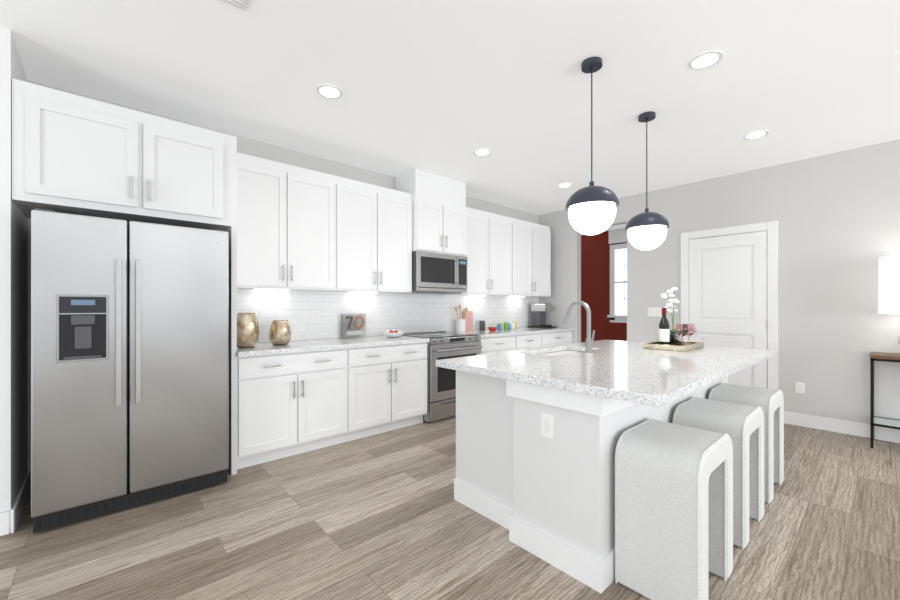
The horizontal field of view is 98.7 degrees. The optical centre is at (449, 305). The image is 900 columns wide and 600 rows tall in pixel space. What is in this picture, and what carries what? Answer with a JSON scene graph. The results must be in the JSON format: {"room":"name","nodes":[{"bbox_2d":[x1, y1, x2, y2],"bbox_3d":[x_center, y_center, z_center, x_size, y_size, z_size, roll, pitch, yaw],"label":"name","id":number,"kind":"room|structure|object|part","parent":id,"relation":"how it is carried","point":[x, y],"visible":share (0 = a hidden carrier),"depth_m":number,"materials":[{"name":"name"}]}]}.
{"room":"kitchen","nodes":[
{"label":"kitchen","id":0,"kind":"room"},
{"bbox_2d":[0,27,27,511],"bbox_3d":[-3.645,-0.135,1.537,2.615,2.770,0.750,0,0,-42],"label":"wall","id":1,"kind":"structure","parent":0,"point":[13,345],"depth_m":2.15,"materials":[{"name":"white paint"}]},
{"bbox_2d":[0,472,30,535],"bbox_3d":[-3.594,1.185,1.492,2.630,0.130,0.645,0,0,-42],"label":"baseboard","id":2,"kind":"structure","parent":1,"relation":"attached to","point":[9,520],"depth_m":2.18,"materials":[{"name":"white paint"}]},
{"bbox_2d":[12,78,239,233],"bbox_3d":[-2.207,-0.925,2.732,1.117,0.669,0.640,0,0,-42],"label":"upper cabinet","id":3,"kind":"object","parent":1,"relation":"attached to","point":[72,153],"depth_m":2.43,"materials":[{"name":"white paint"}]},
{"bbox_2d":[28,80,537,472],"bbox_3d":[-0.678,-0.135,4.612,5.904,2.770,0.120,0,0,-42],"label":"wall","id":4,"kind":"structure","parent":0,"point":[255,148],"depth_m":3.79,"materials":[{"name":"grey paint"}]},
{"bbox_2d":[229,153,343,293],"bbox_3d":[-1.520,-0.700,3.540,0.983,1.100,0.350,0,0,-42],"label":"upper cabinet","id":5,"kind":"object","parent":4,"relation":"attached to","point":[314,255],"depth_m":3.40,"materials":[{"name":"white paint"}]},
{"bbox_2d":[253,289,524,296],"bbox_3d":[-0.300,-0.145,4.762,3.900,0.007,0.040,0,0,-42],"label":"light","id":6,"kind":"object","parent":5,"relation":"attached to","point":[254,289],"depth_m":4.14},
{"bbox_2d":[344,178,411,293],"bbox_3d":[-0.894,-0.700,4.100,0.972,1.100,0.350,0,0,-42],"label":"upper cabinet","id":7,"kind":"object","parent":4,"relation":"attached to","point":[377,219],"depth_m":4.00,"materials":[{"name":"white paint"}]},
{"bbox_2d":[218,288,538,345],"bbox_3d":[-0.263,0.095,4.894,4.661,0.489,0.011,0,0,-42],"label":"backsplash","id":8,"kind":"structure","parent":4,"relation":"attached to","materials":[{"name":"tile"}]},
{"bbox_2d":[395,168,467,257],"bbox_3d":[-0.220,-1.064,4.656,0.770,0.907,0.420,0,0,-42],"label":"upper cabinet","id":9,"kind":"object","parent":4,"relation":"attached to","point":[439,209],"depth_m":4.46,"materials":[{"name":"white paint"}]},
{"bbox_2d":[412,251,466,292],"bbox_3d":[-0.197,-0.385,4.631,0.764,0.440,0.472,0,0,-42],"label":"microwave","id":10,"kind":"object","parent":9,"relation":"attached to","point":[437,273],"visible":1,"depth_m":4.44,"materials":[{"name":"grey metal"}]},
{"bbox_2d":[445,207,515,297],"bbox_3d":[0.428,-0.700,5.282,1.027,1.100,0.350,0,0,-42],"label":"upper cabinet","id":11,"kind":"object","parent":4,"relation":"attached to","point":[491,260],"depth_m":5.16,"materials":[{"name":"white paint"}]},
{"bbox_2d":[516,219,550,297],"bbox_3d":[1.092,-0.700,5.876,1.030,1.100,0.350,0,0,-42],"label":"upper cabinet","id":12,"kind":"object","parent":4,"relation":"attached to","point":[533,240],"depth_m":5.78,"materials":[{"name":"white paint"}]},
{"bbox_2d":[0,416,899,599],"bbox_3d":[2.903,1.280,1.254,12.000,0.060,10.000,0,0,-42],"label":"floor","id":13,"kind":"structure","parent":0,"point":[383,516],"depth_m":2.06,"materials":[{"name":"brown wood"}]},
{"bbox_2d":[31,208,228,532],"bbox_3d":[-2.131,0.359,2.649,0.945,1.782,0.810,0,0,-42],"label":"refrigerator","id":14,"kind":"object","parent":13,"relation":"on","point":[129,364],"visible":1,"depth_m":2.33,"materials":[{"name":"grey metal"}]},
{"bbox_3d":[-1.931,0.155,2.322,0.118,0.870,0.057,0,0,-42],"label":"handle","id":15,"kind":"part","parent":14,"relation":"part of","materials":[{"name":"silver metal"}]},
{"bbox_2d":[228,350,355,473],"bbox_3d":[-1.434,0.817,3.429,0.964,0.868,0.630,0,0,-42],"label":"base cabinet","id":16,"kind":"object","parent":13,"relation":"on","point":[281,405],"depth_m":3.14,"materials":[{"name":"white paint"}]},
{"bbox_2d":[229,334,429,357],"bbox_3d":[-1.108,0.360,3.704,1.816,0.041,0.655,0,0,-42],"label":"countertop","id":17,"kind":"structure","parent":16,"relation":"on","point":[306,345],"depth_m":3.45,"materials":[{"name":"white stone"}]},
{"bbox_2d":[237,313,258,347],"bbox_3d":[-1.668,0.197,3.163,0.194,0.283,0.194,0,0,-42],"label":"vase","id":18,"kind":"object","parent":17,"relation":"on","point":[247,330],"visible":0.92,"depth_m":3.10,"materials":[{"name":"gold glass"}]},
{"bbox_2d":[269,320,291,344],"bbox_3d":[-1.489,0.231,3.391,0.184,0.215,0.184,0,0,-42],"label":"vase","id":19,"kind":"object","parent":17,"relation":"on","point":[280,333],"visible":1,"depth_m":3.32,"materials":[{"name":"gold glass"}]},
{"bbox_2d":[342,314,365,337],"bbox_3d":[-1.018,0.211,4.116,0.270,0.255,0.036,0,0,-42],"label":"decorative sign","id":20,"kind":"object","parent":17,"relation":"on","point":[353,325],"visible":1,"depth_m":4.11,"materials":[{"name":"white plastic"}]},
{"bbox_2d":[383,329,404,336],"bbox_3d":[-0.614,0.295,4.227,0.250,0.088,0.250,0,0,-42],"label":"fruit bowl","id":21,"kind":"object","parent":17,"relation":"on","point":[393,333],"visible":1,"depth_m":4.16,"materials":[{"name":"white ceramic"}]},
{"bbox_2d":[356,342,426,438],"bbox_3d":[-0.809,0.817,3.988,0.990,0.868,0.630,0,0,-42],"label":"base cabinet","id":22,"kind":"object","parent":13,"relation":"on","point":[391,381],"depth_m":3.78,"materials":[{"name":"white paint"}]},
{"bbox_2d":[402,331,482,422],"bbox_3d":[-0.108,0.785,4.531,0.766,0.930,0.721,0,0,-42],"label":"range oven","id":23,"kind":"object","parent":13,"relation":"on","point":[441,391],"visible":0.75,"depth_m":4.20,"materials":[{"name":"silver metal"}]},
{"bbox_3d":[0.099,0.776,4.300,0.760,0.858,0.101,0,0,-42],"label":"door","id":24,"kind":"part","parent":23,"relation":"part of","materials":[{"name":"silver metal"}]},
{"bbox_2d":[479,334,519,354],"bbox_3d":[0.424,0.817,5.090,0.761,0.868,0.630,0,0,-42],"label":"base cabinet","id":25,"kind":"object","parent":13,"relation":"on","point":[490,345],"depth_m":4.86,"materials":[{"name":"white paint"}]},
{"bbox_2d":[444,326,573,337],"bbox_3d":[0.919,0.360,5.517,2.070,0.041,0.655,0,0,-42],"label":"countertop","id":26,"kind":"structure","parent":25,"relation":"on","point":[508,333],"depth_m":5.18,"materials":[{"name":"white stone"}]},
{"bbox_2d":[455,304,467,331],"bbox_3d":[0.147,0.157,5.095,0.212,0.363,0.124,0,0,-42],"label":"utensil crock","id":27,"kind":"object","parent":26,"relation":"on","point":[460,325],"visible":1,"depth_m":5.05,"materials":[{"name":"white ceramic"}]},
{"bbox_2d":[463,311,472,330],"bbox_3d":[0.246,0.204,5.292,0.180,0.270,0.018,0,0,-42],"label":"cutting board","id":28,"kind":"object","parent":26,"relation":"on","point":[469,320],"visible":0.62,"depth_m":5.30,"materials":[{"name":"pink"}]},
{"bbox_2d":[479,321,484,329],"bbox_3d":[0.450,0.271,5.393,0.084,0.135,0.084,0,0,-42],"label":"canister","id":29,"kind":"object","parent":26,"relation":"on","point":[481,325],"visible":1,"depth_m":5.36,"materials":[{"name":"grey"}]},
{"bbox_2d":[488,327,496,330],"bbox_3d":[0.576,0.314,5.237,0.124,0.050,0.124,0,0,-42],"label":"bowl","id":30,"kind":"object","parent":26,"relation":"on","point":[492,328],"visible":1,"depth_m":5.20,"materials":[{"name":"red ceramic"}]},
{"bbox_2d":[497,323,502,329],"bbox_3d":[0.694,0.296,5.450,0.060,0.085,0.040,0,0,-42],"label":"pack","id":31,"kind":"object","parent":26,"relation":"on","point":[499,326],"depth_m":5.44,"materials":[{"name":"blue"}]},
{"bbox_2d":[504,322,509,329],"bbox_3d":[0.824,0.286,5.586,0.057,0.105,0.148,0,0,27],"label":"pack","id":32,"kind":"object","parent":26,"relation":"on","point":[506,325],"depth_m":5.53,"materials":[{"name":"green"}]},
{"bbox_2d":[511,322,515,328],"bbox_3d":[0.918,0.291,5.650,0.060,0.095,0.040,0,0,-42],"label":"pack","id":33,"kind":"object","parent":26,"relation":"on","point":[513,325],"depth_m":5.63,"materials":[{"name":"yellow"}]},
{"bbox_2d":[527,303,556,327],"bbox_3d":[1.453,0.149,6.101,0.320,0.378,0.340,0,0,-42],"label":"coffee maker","id":34,"kind":"object","parent":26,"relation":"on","point":[538,314],"visible":1,"depth_m":6.06,"materials":[{"name":"black plastic"}]},
{"bbox_2d":[520,334,543,349],"bbox_3d":[0.864,0.817,5.484,0.698,0.868,0.630,0,0,-42],"label":"base cabinet","id":35,"kind":"object","parent":13,"relation":"on","point":[527,341],"depth_m":5.28,"materials":[{"name":"white paint"}]},
{"bbox_2d":[544,330,571,346],"bbox_3d":[1.352,0.817,5.920,0.887,0.868,0.630,0,0,-42],"label":"base cabinet","id":36,"kind":"object","parent":13,"relation":"on","point":[565,336],"depth_m":5.73,"materials":[{"name":"white paint"}]},
{"bbox_2d":[447,368,727,592],"bbox_3d":[1.115,0.816,2.770,2.176,0.868,1.045,0,0,-42],"label":"kitchen island","id":37,"kind":"object","parent":13,"relation":"on","point":[540,431],"depth_m":1.91,"materials":[{"name":"white paint"}]},
{"bbox_2d":[436,352,715,407],"bbox_3d":[0.616,0.360,2.177,0.720,0.040,1.316,0,0,-42],"label":"island countertop","id":38,"kind":"structure","parent":37,"relation":"on","point":[630,383],"depth_m":1.92,"materials":[{"name":"white stone"}]},
{"bbox_2d":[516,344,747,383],"bbox_3d":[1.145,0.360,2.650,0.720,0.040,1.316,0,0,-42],"label":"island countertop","id":39,"kind":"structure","parent":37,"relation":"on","point":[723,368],"depth_m":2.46,"materials":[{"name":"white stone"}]},
{"bbox_2d":[540,348,583,355],"bbox_3d":[0.850,0.474,2.980,0.712,0.212,0.322,0,0,-42],"label":"sink","id":40,"kind":"object","parent":39,"relation":"in","point":[555,351],"depth_m":3.22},
{"bbox_2d":[561,300,595,351],"bbox_3d":[0.964,0.149,2.911,0.097,0.382,0.256,0,0,-42],"label":"faucet","id":41,"kind":"object","parent":39,"relation":"on","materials":[{"name":"silver metal"}]},
{"bbox_2d":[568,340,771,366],"bbox_3d":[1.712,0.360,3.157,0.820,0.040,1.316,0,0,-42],"label":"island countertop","id":42,"kind":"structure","parent":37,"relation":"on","point":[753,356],"depth_m":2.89,"materials":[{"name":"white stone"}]},
{"bbox_2d":[643,341,703,351],"bbox_3d":[1.819,0.319,3.142,0.480,0.040,0.300,0,0,-42],"label":"tray","id":43,"kind":"object","parent":42,"relation":"on","point":[679,347],"visible":0.9,"depth_m":3.02,"materials":[{"name":"beige wood"}]},
{"bbox_2d":[659,308,669,344],"bbox_3d":[1.694,0.172,3.057,0.075,0.316,0.075,0,0,-42],"label":"wine bottle","id":44,"kind":"object","parent":43,"relation":"on","point":[664,334],"visible":0.92,"depth_m":3.03,"materials":[{"name":"black glass"}]},
{"bbox_2d":[658,287,679,344],"bbox_3d":[1.901,0.088,3.308,0.257,0.485,0.216,0,0,-42],"label":"orchid","id":45,"kind":"object","parent":43,"relation":"on","point":[674,336],"visible":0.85,"depth_m":3.27,"materials":[{"name":"white plant"}]},
{"bbox_2d":[675,323,690,345],"bbox_3d":[1.859,0.238,3.097,0.091,0.185,0.091,0,0,39],"label":"wine glass","id":46,"kind":"object","parent":43,"relation":"on","point":[684,329],"depth_m":3.08,"materials":[{"name":"pink"}]},
{"bbox_2d":[691,324,694,334],"bbox_3d":[1.962,0.238,3.176,0.091,0.185,0.091,0,0,39],"label":"wine glass","id":47,"kind":"object","parent":43,"relation":"on","point":[692,325],"depth_m":3.14,"materials":[{"name":"pink"}]},
{"bbox_2d":[615,418,732,599],"bbox_3d":[1.039,0.918,1.786,0.498,0.668,0.345,0,0,-42],"label":"stool","id":48,"kind":"object","parent":13,"relation":"on","point":[673,511],"visible":1,"depth_m":1.65,"materials":[{"name":"fabric"}]},
{"bbox_2d":[672,397,763,549],"bbox_3d":[1.576,0.918,2.266,0.498,0.668,0.345,0,0,-42],"label":"stool","id":49,"kind":"object","parent":13,"relation":"on","point":[741,426],"visible":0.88,"depth_m":2.13,"materials":[{"name":"fabric"}]},
{"bbox_2d":[708,383,783,503],"bbox_3d":[2.083,0.918,2.719,0.498,0.668,0.345,0,0,-42],"label":"stool","id":50,"kind":"object","parent":13,"relation":"on","point":[770,402],"visible":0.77,"depth_m":2.60,"materials":[{"name":"fabric"}]},
{"bbox_2d":[870,352,899,447],"bbox_3d":[4.150,0.840,3.167,0.360,0.820,0.960,0,0,-42],"label":"side table","id":51,"kind":"object","parent":13,"relation":"on","point":[883,421],"visible":1,"depth_m":3.40,"materials":[{"name":"black metal"}]},
{"bbox_2d":[878,255,899,354],"bbox_3d":[3.971,-0.001,3.323,0.390,0.860,0.390,0,0,-42],"label":"table lamp","id":52,"kind":"object","parent":51,"relation":"on","point":[889,288],"visible":1,"depth_m":3.33,"materials":[{"name":"white fabric"}]},
{"bbox_3d":[3.971,-0.181,3.323,0.390,0.500,0.390,0,0,-42],"label":"lamp shade","id":53,"kind":"part","parent":52,"relation":"part of","materials":[{"name":"white fabric"}]},
{"bbox_2d":[0,0,899,231],"bbox_3d":[2.903,-1.570,1.254,12.000,0.100,10.000,0,0,-42],"label":"ceiling","id":54,"kind":"structure","parent":0,"point":[445,88],"depth_m":2.58,"materials":[{"name":"white paint"}]},
{"bbox_2d":[222,0,249,10],"bbox_3d":[-1.118,-1.514,1.790,0.360,0.012,0.200,0,0,-42],"label":"ceiling vent","id":55,"kind":"object","parent":54,"relation":"in","point":[242,4],"visible":1,"depth_m":1.93,"materials":[{"name":"white metal"}]},
{"bbox_2d":[316,84,342,98],"bbox_3d":[-0.853,-1.516,2.739,0.184,0.007,0.184,0,0,-42],"label":"recessed light","id":56,"kind":"object","parent":54,"relation":"in","point":[327,91],"visible":1,"depth_m":2.73,"materials":[{"name":"white paint"}]},
{"bbox_2d":[473,148,491,155],"bbox_3d":[0.319,-1.516,3.814,0.184,0.007,0.184,0,0,-42],"label":"recessed light","id":57,"kind":"object","parent":54,"relation":"in","point":[482,152],"visible":1,"depth_m":3.81,"materials":[{"name":"white paint"}]},
{"bbox_2d":[557,183,571,187],"bbox_3d":[1.440,-1.516,4.856,0.184,0.007,0.184,0,0,-42],"label":"recessed light","id":58,"kind":"object","parent":54,"relation":"in","point":[563,185],"visible":0.98,"depth_m":4.86,"materials":[{"name":"white paint"}]},
{"bbox_2d":[565,57,618,234],"bbox_3d":[0.886,-0.982,2.415,0.316,1.074,0.316,0,0,-42],"label":"pendant light","id":59,"kind":"object","parent":54,"relation":"hanging from","point":[590,209],"visible":1,"depth_m":2.32,"materials":[{"name":"white glass"}]},
{"bbox_3d":[0.886,-0.585,2.415,0.280,0.280,0.280,0,0,-42],"label":"globe","id":60,"kind":"part","parent":59,"relation":"part of","materials":[{"name":"white glass"}]},
{"bbox_2d":[625,111,669,249],"bbox_3d":[1.567,-0.982,3.078,0.316,1.074,0.316,0,0,-42],"label":"pendant light","id":61,"kind":"object","parent":54,"relation":"hanging from","point":[646,230],"visible":1,"depth_m":2.99,"materials":[{"name":"white glass"}]},
{"bbox_3d":[1.567,-0.585,3.078,0.280,0.280,0.280,0,0,-42],"label":"globe","id":62,"kind":"part","parent":61,"relation":"part of","materials":[{"name":"white glass"}]},
{"bbox_2d":[688,51,722,69],"bbox_3d":[1.578,-1.516,2.390,0.184,0.007,0.184,0,0,-42],"label":"recessed light","id":63,"kind":"object","parent":54,"relation":"in","point":[705,60],"visible":1,"depth_m":2.39,"materials":[{"name":"white paint"}]},
{"bbox_2d":[743,130,768,139],"bbox_3d":[2.713,-1.516,3.432,0.184,0.007,0.184,0,0,-42],"label":"recessed light","id":64,"kind":"object","parent":54,"relation":"in","point":[755,135],"visible":1,"depth_m":3.43,"materials":[{"name":"white paint"}]},
{"bbox_2d":[581,228,626,342],"bbox_3d":[2.862,-0.135,6.717,2.179,2.770,4.200,0,0,-42],"label":"doorway","id":65,"kind":"structure","parent":0,"point":[604,275],"depth_m":7.86,"materials":[{"name":"red paint"}]},
{"bbox_3d":[3.582,-1.385,7.381,0.020,0.270,1.130,0,0,-42],"label":"cornice","id":66,"kind":"part","parent":65,"relation":"part of","materials":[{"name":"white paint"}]},
{"bbox_2d":[538,139,899,423],"bbox_3d":[4.793,-0.135,2.830,0.120,2.770,9.830,0,0,-42],"label":"wall","id":67,"kind":"structure","parent":0,"point":[836,215],"depth_m":3.97,"materials":[{"name":"grey paint"}]},
{"bbox_2d":[648,308,660,316],"bbox_3d":[2.689,0.080,5.087,0.010,0.120,0.170,0,0,-42],"label":"light switch","id":68,"kind":"object","parent":67,"relation":"attached to","point":[652,312],"depth_m":5.08,"materials":[{"name":"white plastic"}]},
{"bbox_2d":[681,221,777,389],"bbox_3d":[3.182,0.168,4.475,0.091,2.165,0.940,0,0,-42],"label":"door","id":69,"kind":"structure","parent":67,"relation":"attached to","point":[729,290],"depth_m":4.42,"materials":[{"name":"white paint"}]},
{"bbox_2d":[795,382,804,393],"bbox_3d":[3.642,0.853,4.022,0.008,0.115,0.072,0,0,-42],"label":"outlet","id":70,"kind":"object","parent":67,"relation":"attached to","point":[799,386],"depth_m":4.02,"materials":[{"name":"white plastic"}]},
{"bbox_2d":[784,411,899,442],"bbox_3d":[4.950,1.185,2.554,0.015,0.130,9.210,0,0,-42],"label":"baseboard","id":71,"kind":"structure","parent":67,"relation":"attached to","point":[844,427],"depth_m":3.79,"materials":[{"name":"white paint"}]}
]}

